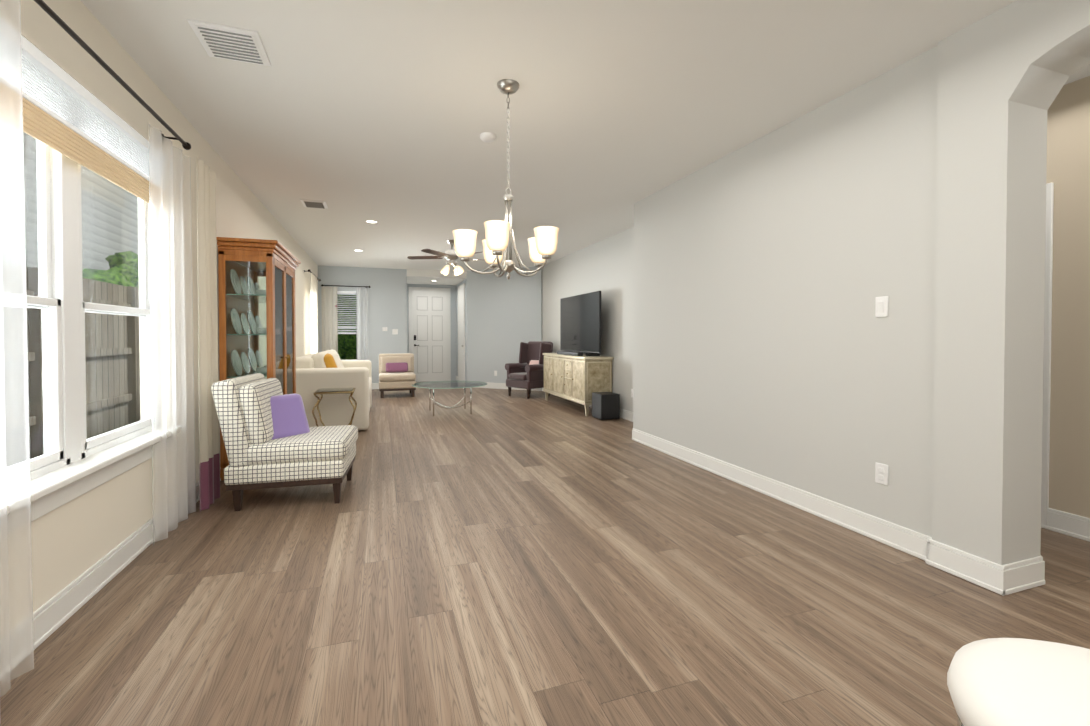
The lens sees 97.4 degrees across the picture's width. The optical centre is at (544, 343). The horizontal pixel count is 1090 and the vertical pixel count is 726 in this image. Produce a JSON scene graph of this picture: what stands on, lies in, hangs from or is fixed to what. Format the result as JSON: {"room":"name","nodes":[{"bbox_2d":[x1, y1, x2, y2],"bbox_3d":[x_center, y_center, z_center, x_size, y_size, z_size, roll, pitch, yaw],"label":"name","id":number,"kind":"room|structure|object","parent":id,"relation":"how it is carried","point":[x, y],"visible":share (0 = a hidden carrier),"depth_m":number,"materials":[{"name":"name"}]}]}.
{"room":"living room","nodes":[
{"label":"living room","id":0,"kind":"room"},
{"bbox_2d":[0,0,317,637],"bbox_3d":[-2.749,-0.218,3.797,0.160,2.740,14.300,0,1,-19],"label":"wall","id":1,"kind":"structure","parent":0,"point":[73,539],"depth_m":2.65,"materials":[{"name":"beige paint"}]},
{"bbox_2d":[0,121,158,491],"bbox_3d":[-2.226,-0.313,2.210,0.080,1.740,1.780,0,1,-19],"label":"window","id":2,"kind":"structure","parent":1,"relation":"in","point":[61,304],"depth_m":2.18,"materials":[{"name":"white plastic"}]},
{"bbox_2d":[0,17,165,211],"bbox_3d":[-2.160,-1.005,2.222,0.055,0.358,1.760,0,1,-19],"label":"window blinds","id":3,"kind":"object","parent":2,"relation":"attached to","point":[66,114],"visible":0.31,"depth_m":2.15,"materials":[{"name":"white"}]},
{"bbox_2d":[0,424,185,537],"bbox_3d":[-2.150,0.616,2.250,0.170,0.130,1.920,0,1,-19],"label":"window sill","id":4,"kind":"structure","parent":1,"relation":"attached to","point":[54,489],"depth_m":2.11,"materials":[{"name":"white"}]},
{"bbox_2d":[0,467,220,680],"bbox_3d":[-2.639,1.085,3.776,0.022,0.135,14.150,0,1,-19],"label":"baseboard","id":5,"kind":"structure","parent":1,"relation":"attached to","point":[57,610],"depth_m":2.15,"materials":[{"name":"white wood"}]},
{"bbox_2d":[34,0,190,149],"bbox_3d":[-1.822,-1.244,1.573,0.118,0.048,3.208,0,1,-19],"label":"curtain rod","id":6,"kind":"object","parent":1,"relation":"attached to","point":[47,9],"visible":0.85,"depth_m":2.17,"materials":[{"name":"brown metal"}]},
{"bbox_2d":[0,0,33,694],"bbox_3d":[-1.819,-0.025,1.566,0.048,2.404,0.330,0,1,-19],"label":"sheer curtain","id":7,"kind":"object","parent":6,"relation":"hanging from","point":[3,533],"visible":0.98,"depth_m":1.67,"materials":[{"name":"white fabric"}]},
{"bbox_2d":[148,123,195,542],"bbox_3d":[-2.327,-0.047,3.004,0.053,2.404,0.600,0,1,-19],"label":"sheer curtain","id":8,"kind":"object","parent":6,"relation":"hanging from","point":[173,417],"visible":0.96,"depth_m":2.97,"materials":[{"name":"white fabric"}]},
{"bbox_2d":[197,158,219,512],"bbox_3d":[-2.389,-0.053,3.395,0.048,2.404,0.340,0,1,-19],"label":"curtain","id":9,"kind":"object","parent":6,"relation":"hanging from","point":[209,468],"visible":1,"depth_m":3.38,"materials":[{"name":"beige fabric"}]},
{"bbox_3d":[-4.446,-1.290,9.173,0.118,0.048,1.588,0,1,-19],"label":"curtain rod","id":10,"kind":"object","parent":1,"relation":"attached to","visible":0},
{"bbox_2d":[310,273,317,353],"bbox_3d":[-4.322,-0.104,8.969,0.060,2.334,0.800,0,1,-19],"label":"curtain","id":11,"kind":"object","parent":10,"relation":"hanging from","point":[313,317],"visible":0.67,"depth_m":8.82,"materials":[{"name":"white fabric"}]},
{"bbox_2d":[318,266,406,382],"bbox_3d":[-4.091,-0.325,10.816,1.860,2.740,0.150,0,1,-19],"label":"wall","id":12,"kind":"structure","parent":0,"point":[386,303],"depth_m":10.84,"materials":[{"name":"grey paint"}]},
{"bbox_2d":[321,284,370,287],"bbox_3d":[-4.376,-1.251,10.556,1.008,0.048,0.118,0,1,-19],"label":"curtain rod","id":13,"kind":"object","parent":12,"relation":"attached to","point":[322,285],"visible":0.98,"depth_m":10.52,"materials":[{"name":"brown metal"}]},
{"bbox_2d":[321,286,337,352],"bbox_3d":[-4.690,-0.096,10.440,0.320,2.274,0.046,0,1,-19],"label":"curtain","id":14,"kind":"object","parent":13,"relation":"hanging from","point":[329,297],"visible":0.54,"depth_m":10.43,"materials":[{"name":"white fabric"}]},
{"bbox_2d":[356,287,367,359],"bbox_3d":[-4.066,-0.100,10.654,0.240,2.274,0.045,0,1,-19],"label":"curtain","id":15,"kind":"object","parent":13,"relation":"hanging from","point":[359,346],"visible":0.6,"depth_m":10.65,"materials":[{"name":"white fabric"}]},
{"bbox_2d":[337,293,360,359],"bbox_3d":[-4.443,-0.354,10.732,0.580,1.600,0.080,0,1,-19],"label":"window","id":16,"kind":"structure","parent":12,"relation":"in","point":[358,340],"depth_m":10.78,"materials":[{"name":"white plastic"}]},
{"bbox_2d":[337,291,359,333],"bbox_3d":[-4.417,-0.678,10.652,0.560,0.950,0.055,0,1,-19],"label":"window blinds","id":17,"kind":"object","parent":16,"relation":"attached to","point":[349,292],"visible":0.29,"depth_m":10.65,"materials":[{"name":"white plastic"}]},
{"bbox_2d":[372,383,378,388],"bbox_3d":[-4.063,0.978,10.755,1.860,0.135,0.022,0,1,-19],"label":"baseboard","id":18,"kind":"structure","parent":12,"relation":"attached to","point":[375,385],"depth_m":10.83,"materials":[{"name":"white"}]},
{"bbox_2d":[392,329,397,333],"bbox_3d":[-3.430,-0.257,10.956,0.120,0.120,0.018,0,1,-19],"label":"switch plate","id":19,"kind":"object","parent":12,"relation":"attached to","point":[394,331],"visible":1,"depth_m":10.95,"materials":[{"name":"white plastic"}]},
{"bbox_2d":[407,284,455,380],"bbox_3d":[-3.071,-0.356,12.805,1.660,2.740,0.150,0,1,-19],"label":"wall","id":20,"kind":"structure","parent":0,"point":[453,329],"depth_m":12.92,"materials":[{"name":"grey paint"}]},
{"bbox_2d":[408,287,450,381],"bbox_3d":[-3.048,-0.229,12.692,1.090,2.490,0.083,0,1,-19],"label":"door","id":21,"kind":"structure","parent":20,"relation":"attached to","point":[429,316],"depth_m":12.70,"materials":[{"name":"white wood"}]},
{"bbox_2d":[407,269,466,284],"bbox_3d":[-2.774,-1.627,11.920,1.360,0.170,1.680,0,1,-19],"label":"ceiling soffit","id":22,"kind":"structure","parent":0,"point":[420,276],"depth_m":11.31,"materials":[{"name":"white paint"}]},
{"bbox_2d":[456,278,466,380],"bbox_3d":[-2.046,-0.345,12.142,0.150,2.740,1.770,0,1,-19],"label":"wall","id":23,"kind":"structure","parent":0,"point":[461,283],"depth_m":11.59,"materials":[{"name":"grey paint"}]},
{"bbox_2d":[458,283,464,380],"bbox_3d":[-2.115,-0.214,12.020,0.063,2.480,0.960,0,1,-19],"label":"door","id":24,"kind":"structure","parent":23,"relation":"attached to","point":[461,332],"depth_m":11.94,"materials":[{"name":"white wood"}]},
{"bbox_2d":[467,266,541,390],"bbox_3d":[-0.930,-0.327,10.943,1.917,2.740,0.120,0,1,24],"label":"wall","id":25,"kind":"structure","parent":0,"point":[504,317],"depth_m":10.93,"materials":[{"name":"grey paint"}]},
{"bbox_2d":[473,382,540,390],"bbox_3d":[-0.959,0.976,10.898,1.917,0.135,0.022,0,1,24],"label":"baseboard","id":26,"kind":"structure","parent":25,"relation":"attached to","point":[496,385],"depth_m":10.93,"materials":[{"name":"white"}]},
{"bbox_2d":[0,381,1089,725],"bbox_3d":[-0.424,1.179,5.362,5.560,0.100,16.010,0,1,-19],"label":"floor","id":27,"kind":"structure","parent":0,"point":[498,557],"depth_m":2.16,"materials":[{"name":"brown wood"}]},
{"bbox_2d":[218,245,287,480],"bbox_3d":[-2.630,0.163,4.355,0.400,1.960,0.626,0,1,-19],"label":"tall cabinet","id":28,"kind":"object","parent":27,"relation":"on","point":[244,264],"depth_m":4.23,"materials":[{"name":"brown wood"}]},
{"bbox_2d":[211,373,357,510],"bbox_3d":[-1.922,0.699,3.654,0.857,0.911,0.690,0,1,-14],"label":"chair","id":29,"kind":"object","parent":27,"relation":"on","point":[272,438],"visible":1,"depth_m":3.35,"materials":[{"name":"white fabric"}]},
{"bbox_2d":[288,261,295,393],"bbox_3d":[-2.803,0.156,4.860,0.400,1.960,0.626,0,1,-19],"label":"tall cabinet","id":30,"kind":"object","parent":27,"relation":"on","point":[291,268],"depth_m":5.05,"materials":[{"name":"brown wood"}]},
{"bbox_2d":[296,350,371,430],"bbox_3d":[-3.024,0.603,6.967,0.930,0.982,2.250,0,1,-19],"label":"sofa","id":31,"kind":"object","parent":27,"relation":"on","point":[325,369],"visible":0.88,"depth_m":5.97,"materials":[{"name":"beige fabric"}]},
{"bbox_2d":[312,387,356,426],"bbox_3d":[-2.471,0.840,5.654,0.450,0.583,0.450,0,1,-19],"label":"side table","id":32,"kind":"object","parent":27,"relation":"on","point":[322,391],"visible":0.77,"depth_m":5.54,"materials":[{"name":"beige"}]},
{"bbox_2d":[379,353,415,397],"bbox_3d":[-2.999,0.641,9.714,0.700,0.842,0.768,0,1,-19],"label":"slipper chair","id":33,"kind":"object","parent":27,"relation":"on","point":[396,371],"visible":1,"depth_m":9.67,"materials":[{"name":"beige fabric"}]},
{"bbox_2d":[411,380,486,415],"bbox_3d":[-1.502,0.870,7.573,1.173,0.450,1.173,0,1,-19],"label":"glass coffee table","id":34,"kind":"object","parent":27,"relation":"on","point":[433,385],"visible":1,"depth_m":7.48,"materials":[{"name":"green"}]},
{"bbox_2d":[505,341,552,398],"bbox_3d":[-0.306,0.514,9.627,0.723,1.099,0.750,-1,1,-44],"label":"wingback chair","id":35,"kind":"object","parent":27,"relation":"on","point":[526,372],"visible":0.85,"depth_m":9.49,"materials":[{"name":"fabric"}]},
{"bbox_2d":[543,353,613,415],"bbox_3d":[0.499,0.641,8.151,0.486,0.890,1.970,0,1,-19],"label":"sideboard","id":36,"kind":"object","parent":27,"relation":"on","point":[579,379],"visible":0.88,"depth_m":7.45,"materials":[{"name":"beige wood"}]},
{"bbox_2d":[557,351,582,355],"bbox_3d":[0.405,0.167,7.953,0.090,0.060,0.950,0,1,-19],"label":"soundbar","id":37,"kind":"object","parent":36,"relation":"on","point":[572,353],"visible":1,"depth_m":7.79,"materials":[{"name":"black plastic"}]},
{"bbox_2d":[560,291,600,355],"bbox_3d":[0.569,-0.305,8.023,0.240,0.998,1.660,0,1,-19],"label":"screen","id":38,"kind":"object","parent":36,"relation":"on","point":[580,323],"visible":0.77,"depth_m":7.87,"materials":[{"name":"black plastic"}]},
{"bbox_2d":[592,392,619,419],"bbox_3d":[0.887,0.918,7.019,0.300,0.370,0.330,0,1,-19],"label":"subwoofer","id":39,"kind":"object","parent":27,"relation":"on","point":[605,405],"visible":1,"depth_m":6.88,"materials":[{"name":"black plastic"}]},
{"bbox_2d":[947,638,1089,725],"bbox_3d":[0.862,0.867,0.687,0.456,0.669,0.456,-1,1,-36],"label":"stool","id":40,"kind":"object","parent":27,"relation":"on","point":[1009,682],"visible":1,"depth_m":0.76,"materials":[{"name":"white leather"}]},
{"bbox_2d":[81,0,1089,270],"bbox_3d":[-0.424,-1.661,5.319,5.560,0.100,16.010,0,1,-19],"label":"ceiling","id":41,"kind":"structure","parent":0,"point":[355,114],"depth_m":3.02,"materials":[{"name":"white paint"}]},
{"bbox_2d":[187,19,270,65],"bbox_3d":[-1.637,-1.558,2.509,0.300,0.020,0.320,0,1,-19],"label":"ceiling vent","id":42,"kind":"object","parent":41,"relation":"in","point":[230,43],"visible":1,"depth_m":2.48,"materials":[{"name":"white plastic"}]},
{"bbox_2d":[300,199,327,208],"bbox_3d":[-2.670,-1.605,5.548,0.260,0.020,0.300,0,1,-19],"label":"ceiling vent","id":43,"kind":"object","parent":41,"relation":"in","point":[314,204],"visible":0.98,"depth_m":5.51,"materials":[{"name":"white plastic"}]},
{"bbox_2d":[365,220,377,222],"bbox_3d":[-2.324,-1.627,6.417,0.170,0.010,0.170,0,1,-19],"label":"recessed light","id":44,"kind":"object","parent":41,"relation":"in","point":[370,221],"visible":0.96,"depth_m":6.40,"materials":[{"name":"white plastic"}]},
{"bbox_2d":[407,240,481,274],"bbox_3d":[-1.489,-1.376,7.756,1.400,0.546,1.383,0,1,-19],"label":"ceiling fan","id":45,"kind":"object","parent":41,"relation":"hanging from","point":[451,257],"visible":0.96,"depth_m":7.64,"materials":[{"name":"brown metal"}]},
{"bbox_2d":[480,132,495,142],"bbox_3d":[-0.436,-1.568,3.661,0.124,0.035,0.124,0,1,-19],"label":"smoke detector","id":46,"kind":"object","parent":41,"relation":"attached to","point":[488,137],"visible":1,"depth_m":3.63,"materials":[{"name":"white plastic"}]},
{"bbox_2d":[452,79,558,279],"bbox_3d":[-0.239,-0.982,2.939,0.646,1.185,0.642,0,1,-19],"label":"chandelier","id":47,"kind":"object","parent":41,"relation":"hanging from","point":[542,243],"visible":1,"depth_m":2.86,"materials":[{"name":"silver metal"}]},
{"bbox_2d":[542,227,633,411],"bbox_3d":[0.822,-0.285,8.194,0.150,2.740,5.100,0,1,-19],"label":"wall","id":48,"kind":"structure","parent":0,"point":[605,267],"depth_m":7.47,"materials":[{"name":"grey paint"}]},
{"bbox_2d":[542,388,632,421],"bbox_3d":[0.751,1.018,8.153,0.022,0.135,5.030,0,1,-19],"label":"baseboard","id":49,"kind":"structure","parent":48,"relation":"attached to","point":[626,414],"depth_m":6.92,"materials":[{"name":"white"}]},
{"bbox_2d":[633,0,1089,536],"bbox_3d":[2.069,-0.204,2.914,0.300,2.740,5.700,0,1,-19],"label":"wall","id":50,"kind":"structure","parent":0,"point":[769,268],"depth_m":3.20,"materials":[{"name":"grey paint"}]},
{"bbox_2d":[632,428,1005,595],"bbox_3d":[1.579,1.083,3.909,0.052,0.135,3.537,0,1,-19],"label":"baseboard","id":51,"kind":"structure","parent":50,"relation":"attached to","point":[904,539],"depth_m":2.94,"materials":[{"name":"white wood"}]},
{"bbox_2d":[875,462,887,485],"bbox_3d":[1.976,0.768,2.812,0.012,0.120,0.075,0,1,-19],"label":"electrical outlet","id":52,"kind":"object","parent":50,"relation":"attached to","point":[881,473],"visible":1,"depth_m":2.81,"materials":[{"name":"white plastic"}]},
{"bbox_2d":[875,296,887,316],"bbox_3d":[1.970,-0.212,2.806,0.018,0.120,0.075,0,1,-19],"label":"switch plate","id":53,"kind":"object","parent":50,"relation":"attached to","point":[881,308],"visible":1,"depth_m":2.80,"materials":[{"name":"white plastic"}]},
{"bbox_2d":[932,4,1046,564],"bbox_3d":[2.237,-0.197,2.422,0.300,2.740,0.300,0,1,-19],"label":"column","id":54,"kind":"structure","parent":0,"point":[991,171],"depth_m":2.31,"materials":[{"name":"grey paint"}]},
{"bbox_2d":[1003,556,1044,594],"bbox_3d":[2.290,1.108,2.290,0.300,0.135,0.022,0,1,-19],"label":"baseboard","id":55,"kind":"structure","parent":54,"relation":"attached to","point":[1021,575],"depth_m":2.28,"materials":[{"name":"white wood"}]},
{"bbox_2d":[1046,76,1089,517],"bbox_3d":[3.469,-0.195,2.316,0.160,2.740,7.460,0,1,-19],"label":"wall","id":56,"kind":"structure","parent":0,"point":[1068,145],"depth_m":2.90,"materials":[{"name":"beige paint"}]},
{"bbox_2d":[1041,183,1053,525],"bbox_3d":[2.969,0.074,3.500,0.021,2.165,1.095,0,1,-19],"label":"door frame","id":57,"kind":"structure","parent":56,"relation":"attached to","point":[1047,346],"depth_m":2.99,"materials":[{"name":"white"}]},
{"bbox_2d":[1041,508,1089,541],"bbox_3d":[3.382,1.108,2.307,0.022,0.135,7.460,0,1,-19],"label":"baseboard","id":58,"kind":"structure","parent":56,"relation":"attached to","point":[1069,524],"depth_m":2.90,"materials":[{"name":"white wood"}]},
{"label":"outside","id":59,"kind":"structure","parent":0,"visible":0},
{"bbox_2d":[337,294,356,329],"bbox_3d":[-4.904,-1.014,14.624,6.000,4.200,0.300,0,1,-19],"label":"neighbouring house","id":60,"kind":"structure","parent":59,"point":[345,301],"depth_m":14.14,"materials":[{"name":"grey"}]},
{"bbox_3d":[-6.584,1.245,2.979,7.640,0.080,26.000,0,1,-19],"label":"ground","id":61,"kind":"structure","parent":59,"visible":0},
{"bbox_2d":[0,119,137,269],"bbox_3d":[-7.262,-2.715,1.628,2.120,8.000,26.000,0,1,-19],"label":"neighbouring house","id":62,"kind":"structure","parent":61,"relation":"on","point":[93,224],"depth_m":9.24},
{"bbox_2d":[0,263,139,468],"bbox_3d":[-4.437,0.240,2.643,0.118,1.950,26.000,0,1,-19],"label":"fence","id":63,"kind":"object","parent":61,"relation":"on","point":[111,356],"depth_m":5.89,"materials":[{"name":"grey wood"}]},
{"bbox_2d":[82,251,138,288],"bbox_3d":[-7.360,-0.270,9.005,1.183,2.765,4.429,0,1,-19],"label":"shrubs","id":64,"kind":"object","parent":61,"relation":"on","point":[115,271],"depth_m":7.86,"materials":[{"name":"green plant"}]},
{"bbox_2d":[338,329,357,359],"bbox_3d":[-5.467,0.316,11.713,3.175,1.510,0.992,0,1,-16],"label":"hedge","id":65,"kind":"object","parent":61,"relation":"on","point":[346,340],"depth_m":11.62,"materials":[{"name":"green plant"}]}
]}

